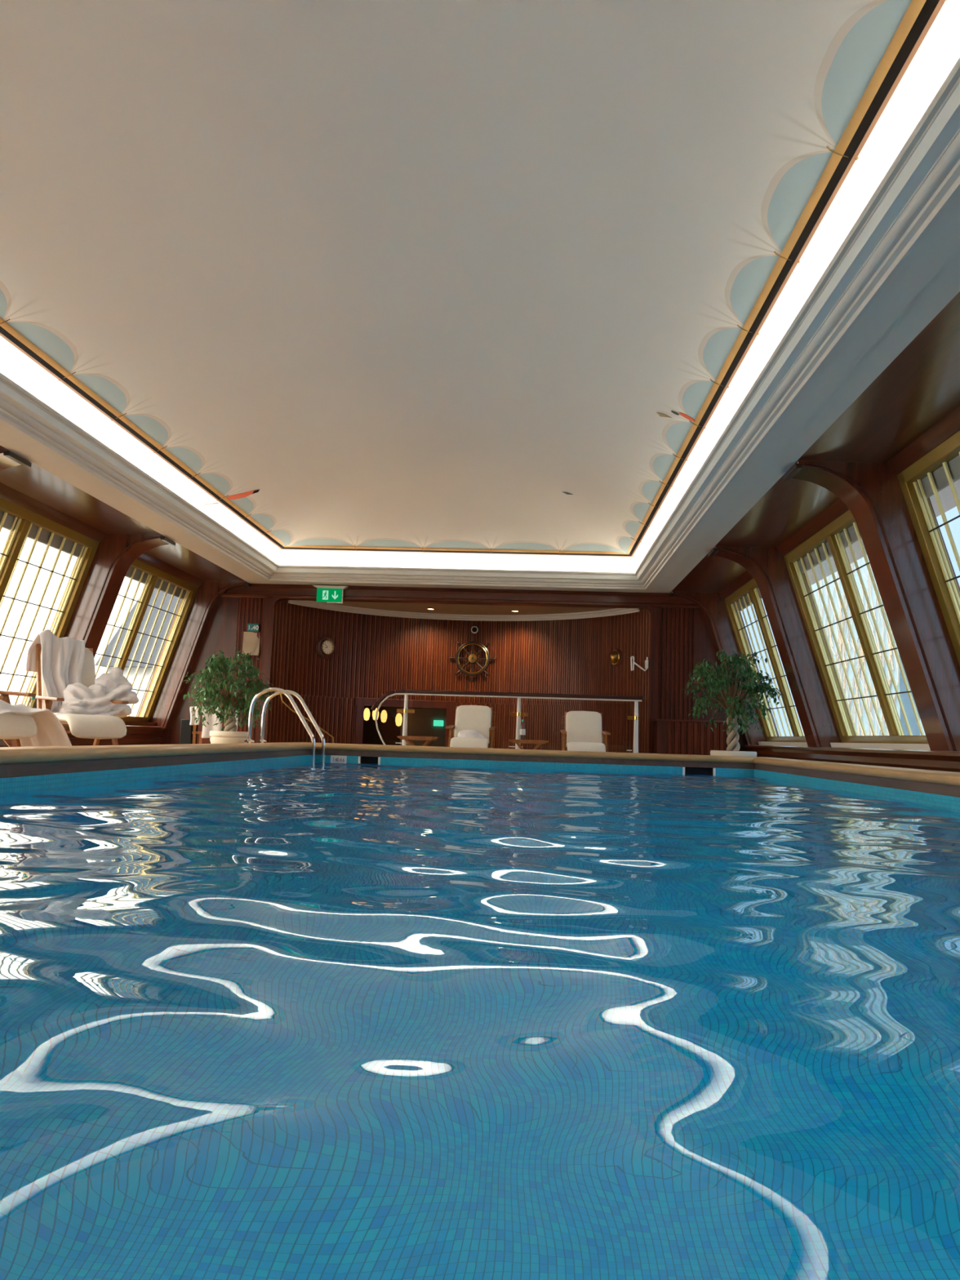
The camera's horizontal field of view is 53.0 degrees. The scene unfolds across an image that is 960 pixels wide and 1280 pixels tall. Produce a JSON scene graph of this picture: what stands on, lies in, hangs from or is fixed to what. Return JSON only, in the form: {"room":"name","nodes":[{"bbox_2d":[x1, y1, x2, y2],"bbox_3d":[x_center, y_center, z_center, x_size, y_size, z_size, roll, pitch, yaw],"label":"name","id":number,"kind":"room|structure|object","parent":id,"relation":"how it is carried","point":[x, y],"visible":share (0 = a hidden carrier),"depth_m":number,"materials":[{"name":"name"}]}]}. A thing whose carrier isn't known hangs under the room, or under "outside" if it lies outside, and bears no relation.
{"room":"indoor swimming pool","nodes":[
{"label":"indoor swimming pool","id":0,"kind":"room"},
{"bbox_2d":[0,444,246,586],"bbox_3d":[-5.050,-1.821,6.765,1.885,0.220,18.050,1,-6,3],"label":"ceiling","id":1,"kind":"structure","parent":0,"point":[34,489],"depth_m":10.73,"materials":[{"name":"brown wood"}]},
{"bbox_2d":[0,497,99,708],"bbox_3d":[-5.173,-0.274,10.111,0.811,2.235,3.160,1,-6,3],"label":"window","id":2,"kind":"structure","parent":1,"relation":"in","point":[22,523],"depth_m":10.82,"materials":[{"name":"gold metal"}]},
{"bbox_2d":[0,511,17,531],"bbox_3d":[-4.934,-1.282,9.434,0.074,0.130,1.415,1,-6,3],"label":"blind","id":3,"kind":"object","parent":2,"relation":"attached to","point":[9,522],"depth_m":9.97,"materials":[{"name":"grey fabric"}]},
{"bbox_2d":[27,524,84,558],"bbox_3d":[-4.855,-1.127,10.950,0.074,0.130,1.415,1,-6,3],"label":"blind","id":4,"kind":"object","parent":2,"relation":"attached to","point":[37,533],"depth_m":10.97,"materials":[{"name":"grey fabric"}]},
{"bbox_2d":[94,559,198,726],"bbox_3d":[-4.990,0.084,13.608,0.811,2.235,3.160,1,-6,3],"label":"window","id":5,"kind":"structure","parent":1,"relation":"in","point":[153,578],"depth_m":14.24,"materials":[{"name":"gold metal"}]},
{"bbox_2d":[124,566,150,584],"bbox_3d":[-4.752,-0.925,12.931,0.074,0.130,1.415,1,-6,3],"label":"blind","id":6,"kind":"object","parent":5,"relation":"attached to","point":[133,573],"depth_m":13.28,"materials":[{"name":"grey fabric"}]},
{"bbox_2d":[154,578,186,599],"bbox_3d":[-4.673,-0.770,14.447,0.074,0.130,1.415,1,-6,3],"label":"blind","id":7,"kind":"object","parent":5,"relation":"attached to","point":[161,584],"depth_m":14.48,"materials":[{"name":"grey fabric"}]},
{"bbox_2d":[235,710,238,731],"bbox_3d":[-3.311,1.058,12.815,0.178,0.392,0.121,2,-6,-5],"label":"towel","id":8,"kind":"object","parent":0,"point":[237,718],"visible":0.07,"depth_m":12.78,"materials":[{"name":"white fabric"}]},
{"bbox_2d":[362,705,446,746],"bbox_3d":[-1.433,1.739,18.578,4.400,1.050,3.880,1,-6,3],"label":"wall","id":9,"kind":"structure","parent":0,"point":[423,718],"depth_m":18.94,"materials":[{"name":"brown wood"}]},
{"bbox_2d":[363,707,372,720],"bbox_3d":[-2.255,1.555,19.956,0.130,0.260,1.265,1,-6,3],"label":"wall sconce","id":10,"kind":"object","parent":9,"relation":"attached to","point":[366,715],"visible":0.94,"depth_m":19.35,"materials":[{"name":"yellow glass"}]},
{"bbox_2d":[372,707,381,719],"bbox_3d":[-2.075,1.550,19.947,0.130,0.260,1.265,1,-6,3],"label":"wall sconce","id":11,"kind":"object","parent":9,"relation":"attached to","point":[375,711],"visible":0.45,"depth_m":19.34,"materials":[{"name":"yellow glass"}]},
{"bbox_2d":[380,710,393,722],"bbox_3d":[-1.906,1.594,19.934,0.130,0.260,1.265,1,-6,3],"label":"wall sconce","id":12,"kind":"object","parent":9,"relation":"attached to","point":[384,716],"visible":1,"depth_m":19.33,"materials":[{"name":"yellow glass"}]},
{"bbox_2d":[395,713,402,726],"bbox_3d":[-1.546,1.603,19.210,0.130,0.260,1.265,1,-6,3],"label":"wall sconce","id":13,"kind":"object","parent":9,"relation":"attached to","point":[398,719],"visible":0.94,"depth_m":18.60,"materials":[{"name":"yellow glass"}]},
{"bbox_2d":[433,720,444,726],"bbox_3d":[-0.813,1.634,18.884,0.220,0.140,0.070,1,-6,3],"label":"exit sign","id":14,"kind":"object","parent":9,"relation":"attached to","point":[436,722],"visible":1,"depth_m":18.85,"materials":[{"name":"green plastic"}]},
{"bbox_2d":[160,596,745,753],"bbox_3d":[-0.339,0.654,16.097,10.024,2.780,2.126,1,-6,3],"label":"wall","id":15,"kind":"structure","parent":0,"point":[373,656],"depth_m":16.19,"materials":[{"name":"brown wood"}]},
{"bbox_2d":[137,580,251,728],"bbox_3d":[-4.542,0.226,15.342,1.709,2.383,0.387,1,-6,3],"label":"pilaster","id":16,"kind":"object","parent":15,"relation":"attached to","point":[209,593],"visible":0.48,"depth_m":15.19,"materials":[{"name":"brown wood"}]},
{"bbox_2d":[242,631,259,655],"bbox_3d":[-3.643,0.060,15.318,0.260,0.380,0.087,3,-6,-9],"label":"sign","id":17,"kind":"object","parent":15,"relation":"attached to","point":[251,644],"visible":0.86,"depth_m":15.31,"materials":[{"name":"beige paper"}]},
{"bbox_2d":[247,623,259,631],"bbox_3d":[-3.618,-0.198,15.347,0.184,0.130,0.030,1,-6,3],"label":"sign","id":18,"kind":"object","parent":15,"relation":"attached to","point":[251,627],"visible":1,"depth_m":15.34,"materials":[{"name":"teal plastic"}]},
{"bbox_2d":[315,635,334,658],"bbox_3d":[-2.599,0.124,16.230,0.114,0.390,0.390,-4,-8,45],"label":"wall clock","id":19,"kind":"object","parent":15,"relation":"attached to","point":[325,645],"visible":1,"depth_m":16.18,"materials":[{"name":"brown wood"}]},
{"bbox_2d":[354,697,456,746],"bbox_3d":[-1.328,1.567,16.854,1.830,1.055,0.201,4,-6,-17],"label":"door frame","id":20,"kind":"structure","parent":15,"relation":"in","point":[360,702],"depth_m":16.90,"materials":[{"name":"brown wood"}]},
{"bbox_2d":[221,583,700,608],"bbox_3d":[-0.347,-0.724,15.294,8.500,0.280,0.235,1,-6,3],"label":"beam","id":21,"kind":"structure","parent":15,"relation":"attached to","point":[289,592],"depth_m":15.19,"materials":[{"name":"brown wood"}]},
{"bbox_2d":[312,585,347,604],"bbox_3d":[-2.374,-0.717,15.230,0.560,0.275,0.110,1,-6,3],"label":"exit sign","id":22,"kind":"object","parent":21,"relation":"attached to","point":[326,593],"visible":1,"depth_m":15.21,"materials":[{"name":"green plastic"}]},
{"bbox_2d":[288,600,639,621],"bbox_3d":[-0.243,-0.536,16.354,6.090,0.195,1.940,1,-6,3],"label":"soffit","id":23,"kind":"structure","parent":15,"relation":"attached to","point":[418,611],"depth_m":16.50,"materials":[{"name":"paint"}]},
{"bbox_2d":[448,635,496,682],"bbox_3d":[-0.130,0.327,17.079,0.850,0.850,0.084,1,-6,5],"label":"wheel","id":24,"kind":"object","parent":15,"relation":"attached to","point":[472,658],"visible":1,"depth_m":17.07,"materials":[{"name":"brown wood"}]},
{"bbox_2d":[471,626,478,633],"bbox_3d":[-0.098,-0.184,17.188,0.130,0.130,0.092,1,-6,5],"label":"dome camera","id":25,"kind":"object","parent":15,"relation":"attached to","point":[474,629],"visible":1,"depth_m":17.17,"materials":[{"name":"grey plastic"}]},
{"bbox_2d":[608,648,622,666],"bbox_3d":[2.198,0.285,15.737,0.145,0.300,0.300,6,-7,-33],"label":"wall ornament","id":26,"kind":"object","parent":15,"relation":"attached to","point":[615,657],"visible":1,"depth_m":15.68,"materials":[{"name":"gold metal"}]},
{"bbox_2d":[630,656,648,671],"bbox_3d":[2.471,0.371,14.946,0.281,0.232,0.172,1,-6,3],"label":"hook","id":27,"kind":"object","parent":15,"relation":"attached to","point":[631,658],"visible":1,"depth_m":14.88,"materials":[{"name":"silver metal"}]},
{"bbox_2d":[0,0,959,581],"bbox_3d":[-0.783,-2.222,6.739,5.788,0.880,16.307,1,-6,3],"label":"ceiling","id":28,"kind":"structure","parent":0,"point":[450,284],"depth_m":6.12,"materials":[{"name":"white paint"}]},
{"bbox_2d":[0,57,959,589],"bbox_3d":[-0.797,-1.785,6.691,5.855,0.220,16.380,1,-6,3],"label":"crown molding","id":29,"kind":"structure","parent":28,"relation":"attached to","point":[940,186],"depth_m":7.34,"materials":[{"name":"paint"}]},
{"bbox_2d":[0,191,959,593],"bbox_3d":[-0.800,-1.686,6.681,6.649,0.010,17.174,1,-6,3],"label":"soffit","id":30,"kind":"structure","parent":29,"relation":"attached to","point":[928,280],"depth_m":7.01,"materials":[{"name":"white paint"}]},
{"bbox_2d":[0,755,959,810],"bbox_3d":[0.244,1.520,4.910,5.010,1.495,11.990,1,-6,3],"label":"basin","id":31,"kind":"object","parent":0,"point":[53,781],"visible":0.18,"depth_m":7.46,"materials":[{"name":"blue tile"}]},
{"bbox_2d":[330,755,346,762],"bbox_3d":[-1.625,1.377,11.052,0.184,0.096,0.008,1,-6,3],"label":"depth marker","id":32,"kind":"object","parent":31,"relation":"attached to","point":[335,758],"visible":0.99,"depth_m":11.05,"materials":[{"name":"white tile"}]},
{"bbox_2d":[358,755,380,763],"bbox_3d":[-1.266,1.436,11.139,0.254,0.175,0.226,1,-6,3],"label":"skimmer","id":33,"kind":"object","parent":31,"relation":"attached to","point":[362,759],"visible":0.32,"depth_m":11.26,"materials":[{"name":"black plastic"}]},
{"bbox_2d":[0,761,959,1279],"bbox_3d":[0.265,0.852,4.977,5.010,0.036,11.990,1,-6,3],"label":"pool water","id":34,"kind":"object","parent":31,"relation":"in","point":[301,1020],"visible":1,"depth_m":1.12,"materials":[{"name":"blue liquid"}]},
{"bbox_2d":[682,766,715,774],"bbox_3d":[2.472,1.533,10.935,0.364,0.175,0.226,1,-6,3],"label":"skimmer","id":35,"kind":"object","parent":31,"relation":"attached to","point":[686,770],"visible":0.32,"depth_m":11.05,"materials":[{"name":"black plastic"}]},
{"bbox_2d":[670,291,959,599],"bbox_3d":[3.449,-1.600,6.300,1.885,0.220,18.050,1,-6,3],"label":"ceiling","id":36,"kind":"structure","parent":0,"point":[912,407],"depth_m":7.32,"materials":[{"name":"brown wood"}]},
{"bbox_2d":[724,578,808,746],"bbox_3d":[4.038,0.316,13.115,0.814,2.241,3.172,1,-6,3],"label":"window","id":37,"kind":"structure","parent":36,"relation":"in","point":[749,593],"depth_m":13.46,"materials":[{"name":"gold metal"}]},
{"bbox_2d":[733,593,752,613],"bbox_3d":[3.858,-0.548,13.980,0.074,0.130,1.415,1,-6,3],"label":"blind","id":38,"kind":"object","parent":37,"relation":"attached to","point":[744,601],"depth_m":14.08,"materials":[{"name":"grey fabric"}]},
{"bbox_2d":[756,587,761,598],"bbox_3d":[3.779,-0.703,12.465,0.074,0.130,1.415,1,-6,3],"label":"blind","id":39,"kind":"object","parent":37,"relation":"attached to","point":[758,594],"depth_m":13.07,"materials":[{"name":"grey fabric"}]},
{"bbox_2d":[783,509,930,750],"bbox_3d":[3.856,-0.042,9.618,0.814,2.241,3.172,1,-6,3],"label":"window","id":40,"kind":"structure","parent":36,"relation":"in","point":[833,540],"depth_m":9.88,"materials":[{"name":"gold metal"}]},
{"bbox_2d":[797,542,832,573],"bbox_3d":[3.676,-0.906,10.483,0.074,0.130,1.415,1,-6,3],"label":"blind","id":41,"kind":"object","parent":40,"relation":"attached to","point":[823,552],"depth_m":10.52,"materials":[{"name":"grey fabric"}]},
{"bbox_2d":[837,524,861,547],"bbox_3d":[3.597,-1.060,8.968,0.074,0.130,1.415,1,-6,3],"label":"blind","id":42,"kind":"object","parent":40,"relation":"attached to","point":[851,534],"depth_m":9.37,"materials":[{"name":"grey fabric"}]},
{"bbox_2d":[897,430,959,665],"bbox_3d":[3.674,-0.400,6.121,0.814,2.241,3.172,1,-6,3],"label":"window","id":43,"kind":"structure","parent":36,"relation":"in","point":[940,468],"depth_m":7.58,"materials":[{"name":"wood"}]},
{"bbox_2d":[917,455,959,498],"bbox_3d":[3.494,-1.263,6.986,0.074,0.130,1.415,1,-6,3],"label":"blind","id":44,"kind":"object","parent":43,"relation":"attached to","point":[948,473],"depth_m":7.31,"materials":[{"name":"grey fabric"}]},
{"bbox_3d":[-0.941,1.210,7.172,11.800,0.150,19.900,1,-6,3],"label":"floor","id":45,"kind":"structure","parent":0,"visible":0},
{"bbox_2d":[0,690,37,746],"bbox_3d":[-3.741,0.450,7.076,0.992,1.195,0.635,-2,-7,33],"label":"deck chair","id":46,"kind":"object","parent":45,"relation":"on","point":[13,726],"visible":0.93,"depth_m":6.91,"materials":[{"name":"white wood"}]},
{"bbox_2d":[0,712,37,739],"bbox_3d":[-3.627,0.607,6.983,0.708,0.212,0.494,-2,-7,33],"label":"seat cushion","id":47,"kind":"object","parent":46,"relation":"on","point":[12,726],"depth_m":6.87,"materials":[{"name":"beige fabric"}]},
{"bbox_2d":[0,699,71,746],"bbox_3d":[-3.426,0.740,7.101,0.797,0.597,0.652,-2,-7,33],"label":"towel","id":48,"kind":"object","parent":46,"relation":"on","point":[51,731],"visible":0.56,"depth_m":7.17,"materials":[{"name":"white fabric"}]},
{"bbox_2d":[3,726,66,746],"bbox_3d":[-3.777,0.916,7.934,0.540,0.430,0.430,7,-8,-42],"label":"side table","id":49,"kind":"object","parent":45,"relation":"on","point":[7,742],"visible":0.02,"depth_m":8.00,"materials":[{"name":"brown wood"}]},
{"bbox_2d":[29,643,128,745],"bbox_3d":[-3.597,0.613,8.649,0.635,1.194,0.972,7,-8,-44],"label":"deck chair","id":50,"kind":"object","parent":45,"relation":"on","point":[98,727],"visible":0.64,"depth_m":8.43,"materials":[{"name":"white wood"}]},
{"bbox_2d":[26,629,84,712],"bbox_3d":[-3.866,0.302,8.812,0.456,0.786,0.453,7,-8,-44],"label":"bathrobe","id":51,"kind":"object","parent":50,"relation":"on","point":[62,658],"visible":0.81,"depth_m":8.80,"materials":[{"name":"white fabric"}]},
{"bbox_2d":[40,647,95,708],"bbox_3d":[-3.807,0.383,8.899,0.500,0.721,0.254,7,-8,-44],"label":"cushion","id":52,"kind":"object","parent":50,"relation":"on","point":[88,672],"depth_m":9.01,"materials":[{"name":"beige fabric"}]},
{"bbox_2d":[56,714,126,739],"bbox_3d":[-3.510,0.767,8.538,0.494,0.212,0.708,7,-8,-44],"label":"seat cushion","id":53,"kind":"object","parent":50,"relation":"on","point":[81,726],"depth_m":8.30,"materials":[{"name":"beige fabric"}]},
{"bbox_2d":[53,666,137,716],"bbox_3d":[-3.539,0.501,8.803,0.806,0.543,0.404,7,-8,-44],"label":"towel","id":54,"kind":"object","parent":50,"relation":"on","point":[113,685],"visible":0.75,"depth_m":8.74,"materials":[{"name":"white fabric"}]},
{"bbox_2d":[0,724,166,745],"bbox_3d":[-5.841,0.689,6.499,1.265,0.445,17.950,1,-6,3],"label":"ledge","id":55,"kind":"object","parent":45,"relation":"on","point":[135,735],"visible":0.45,"depth_m":14.15,"materials":[{"name":"brown wood"}]},
{"bbox_2d":[0,448,31,471],"bbox_3d":[-4.906,-0.489,8.348,1.709,2.383,0.387,1,-6,3],"label":"pilaster","id":56,"kind":"object","parent":55,"relation":"on","point":[8,459],"visible":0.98,"depth_m":8.43,"materials":[{"name":"brown wood"}]},
{"bbox_2d":[0,735,93,746],"bbox_3d":[-5.383,0.630,5.046,0.035,0.300,15.098,1,-6,3],"label":"baseboard","id":57,"kind":"structure","parent":55,"relation":"attached to","point":[68,735],"depth_m":11.88,"materials":[{"name":"brown wood"}]},
{"bbox_2d":[21,533,175,703],"bbox_3d":[-4.724,-0.132,11.845,1.709,2.383,0.387,1,-6,3],"label":"pilaster","id":58,"kind":"object","parent":55,"relation":"on","point":[114,554],"visible":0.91,"depth_m":11.74,"materials":[{"name":"brown wood"}]},
{"bbox_2d":[179,719,198,744],"bbox_3d":[-4.292,1.451,14.163,0.180,0.560,0.248,1,-6,3],"label":"box","id":59,"kind":"object","parent":45,"relation":"on","point":[186,735],"visible":0.35,"depth_m":14.05,"materials":[{"name":"black plastic"}]},
{"bbox_2d":[180,721,191,744],"bbox_3d":[-4.298,1.439,14.044,0.150,0.480,0.009,1,-6,3],"label":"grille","id":60,"kind":"object","parent":59,"relation":"attached to","point":[185,728],"depth_m":14.05,"materials":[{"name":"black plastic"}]},
{"bbox_2d":[191,709,213,743],"bbox_3d":[-3.586,1.276,13.019,0.563,0.726,0.540,2,-6,-5],"label":"wooden chair","id":61,"kind":"object","parent":45,"relation":"on","point":[194,732],"visible":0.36,"depth_m":12.76,"materials":[{"name":"brown wood"}]},
{"bbox_2d":[189,706,199,724],"bbox_3d":[-3.788,1.006,12.773,0.138,0.251,0.118,2,-6,-5],"label":"towel","id":62,"kind":"object","parent":61,"relation":"hanging from","point":[193,722],"visible":0.75,"depth_m":12.73,"materials":[{"name":"white fabric"}]},
{"bbox_2d":[201,706,222,737],"bbox_3d":[-3.566,1.088,12.787,0.266,0.438,0.122,2,-6,-5],"label":"towel","id":63,"kind":"object","parent":61,"relation":"hanging from","point":[211,720],"visible":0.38,"depth_m":12.74,"materials":[{"name":"white fabric"}]},
{"bbox_2d":[182,647,274,743],"bbox_3d":[-3.164,0.819,12.023,1.072,1.460,1.134,5,-7,-29],"label":"fig tree","id":64,"kind":"object","parent":45,"relation":"on","point":[233,696],"visible":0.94,"depth_m":11.87,"materials":[{"name":"green plant"}]},
{"bbox_2d":[244,687,325,762],"bbox_3d":[-2.161,1.446,10.675,0.805,1.806,0.608,1,-6,3],"label":"pool ladder","id":65,"kind":"object","parent":45,"relation":"attached to","point":[278,691],"visible":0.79,"depth_m":10.51,"materials":[{"name":"silver metal"}]},
{"bbox_2d":[280,693,333,742],"bbox_3d":[-2.688,1.335,14.961,0.952,1.055,0.050,1,-6,6],"label":"wall handrail","id":66,"kind":"object","parent":45,"relation":"on","point":[322,729],"visible":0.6,"depth_m":14.96,"materials":[{"name":"gold metal"}]},
{"bbox_2d":[397,735,439,746],"bbox_3d":[-0.850,1.540,13.224,0.540,0.430,0.430,1,-6,3],"label":"side table","id":67,"kind":"object","parent":45,"relation":"on","point":[428,740],"visible":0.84,"depth_m":13.04,"materials":[{"name":"brown wood"}]},
{"bbox_2d":[445,705,496,748],"bbox_3d":[-0.118,1.307,12.932,0.635,0.891,1.012,1,-6,3],"label":"deck chair","id":68,"kind":"object","parent":45,"relation":"on","point":[475,717],"visible":0.87,"depth_m":13.18,"materials":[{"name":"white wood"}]},
{"bbox_2d":[449,737,489,747],"bbox_3d":[-0.129,1.400,12.770,0.494,0.212,0.708,1,-6,3],"label":"seat cushion","id":69,"kind":"object","parent":68,"relation":"on","point":[463,742],"depth_m":12.48,"materials":[{"name":"beige fabric"}]},
{"bbox_2d":[457,729,486,738],"bbox_3d":[-0.095,1.281,12.745,0.404,0.176,0.274,1,-6,3],"label":"towel","id":70,"kind":"object","parent":68,"relation":"on","point":[464,733],"visible":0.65,"depth_m":12.65,"materials":[{"name":"white fabric"}]},
{"bbox_2d":[453,705,491,739],"bbox_3d":[-0.096,1.142,13.265,0.500,0.518,0.291,1,-6,3],"label":"cushion","id":71,"kind":"object","parent":68,"relation":"on","point":[475,717],"depth_m":13.24,"materials":[{"name":"beige fabric"}]},
{"bbox_2d":[0,742,959,797],"bbox_3d":[0.267,0.795,4.983,5.710,0.312,12.690,1,-6,3],"label":"pool coping","id":72,"kind":"object","parent":45,"relation":"on","point":[15,762],"visible":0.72,"depth_m":7.83,"materials":[{"name":"beige stone"}]},
{"bbox_2d":[371,689,644,752],"bbox_3d":[0.390,1.357,14.537,4.119,1.129,0.090,1,-6,3],"label":"balustrade","id":73,"kind":"object","parent":45,"relation":"on","point":[381,700],"visible":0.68,"depth_m":14.54,"materials":[{"name":"silver metal"}]},
{"bbox_2d":[508,739,548,749],"bbox_3d":[0.658,1.580,13.141,0.540,0.430,0.430,1,-6,3],"label":"side table","id":74,"kind":"object","parent":45,"relation":"on","point":[517,742],"visible":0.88,"depth_m":12.95,"materials":[{"name":"brown wood"}]},
{"bbox_2d":[519,719,525,737],"bbox_3d":[0.581,1.223,13.131,0.079,0.273,0.079,1,-6,3],"label":"water bottle","id":75,"kind":"object","parent":74,"relation":"on","point":[522,731],"visible":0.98,"depth_m":13.10,"materials":[{"name":"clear plastic"}]},
{"bbox_2d":[560,711,610,751],"bbox_3d":[1.399,1.364,12.847,0.635,0.857,1.012,1,-6,3],"label":"deck chair","id":76,"kind":"object","parent":45,"relation":"on","point":[583,731],"visible":0.88,"depth_m":13.08,"materials":[{"name":"white fabric"}]},
{"bbox_2d":[565,711,602,743],"bbox_3d":[1.421,1.206,13.179,0.500,0.499,0.291,1,-6,3],"label":"cushion","id":77,"kind":"object","parent":76,"relation":"on","point":[580,726],"depth_m":13.13,"materials":[{"name":"beige fabric"}]},
{"bbox_2d":[565,742,605,751],"bbox_3d":[1.387,1.454,12.686,0.494,0.212,0.708,1,-6,3],"label":"seat cushion","id":78,"kind":"object","parent":76,"relation":"on","point":[570,746],"depth_m":12.40,"materials":[{"name":"beige fabric"}]},
{"bbox_2d":[652,719,728,755],"bbox_3d":[3.218,1.610,14.542,1.180,0.790,0.375,1,-6,3],"label":"base cabinet","id":79,"kind":"object","parent":45,"relation":"on","point":[671,736],"visible":0.57,"depth_m":14.39,"materials":[{"name":"brown wood"}]},
{"bbox_2d":[681,648,784,756],"bbox_3d":[3.059,0.896,11.662,1.168,1.623,1.134,4,-6,-19],"label":"fig tree","id":80,"kind":"object","parent":45,"relation":"on","point":[733,707],"visible":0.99,"depth_m":11.57,"materials":[{"name":"green plant"}]},
{"bbox_2d":[741,744,959,772],"bbox_3d":[3.956,0.944,5.963,1.265,0.445,17.950,1,-6,3],"label":"ledge","id":81,"kind":"object","parent":45,"relation":"on","point":[948,761],"visible":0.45,"depth_m":8.63,"materials":[{"name":"brown wood"}]},
{"bbox_2d":[669,591,779,745],"bbox_3d":[3.774,0.442,14.887,1.709,2.383,0.387,1,-6,3],"label":"pilaster","id":82,"kind":"object","parent":81,"relation":"on","point":[712,605],"visible":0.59,"depth_m":14.77,"materials":[{"name":"brown wood"}]},
{"bbox_2d":[708,546,855,746],"bbox_3d":[3.592,0.085,11.390,1.709,2.383,0.387,1,-6,3],"label":"pilaster","id":83,"kind":"object","parent":81,"relation":"on","point":[767,566],"visible":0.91,"depth_m":11.25,"materials":[{"name":"brown wood"}]},
{"bbox_2d":[777,757,959,772],"bbox_3d":[3.346,0.857,4.569,0.035,0.300,15.098,1,-6,3],"label":"baseboard","id":84,"kind":"structure","parent":81,"relation":"attached to","point":[777,757],"depth_m":8.57,"materials":[{"name":"brown wood"}]},
{"bbox_2d":[783,461,959,751],"bbox_3d":[3.410,-0.273,7.893,1.709,2.383,0.387,1,-6,3],"label":"pilaster","id":85,"kind":"object","parent":81,"relation":"on","point":[873,493],"visible":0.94,"depth_m":7.77,"materials":[{"name":"brown wood"}]},
{"label":"outside","id":86,"kind":"structure","parent":0,"visible":0},
{"bbox_2d":[801,555,919,736],"bbox_3d":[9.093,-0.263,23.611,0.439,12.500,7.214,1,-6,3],"label":"window pane","id":87,"kind":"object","parent":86,"point":[864,571],"depth_m":22.11,"materials":[{"name":"glass"}]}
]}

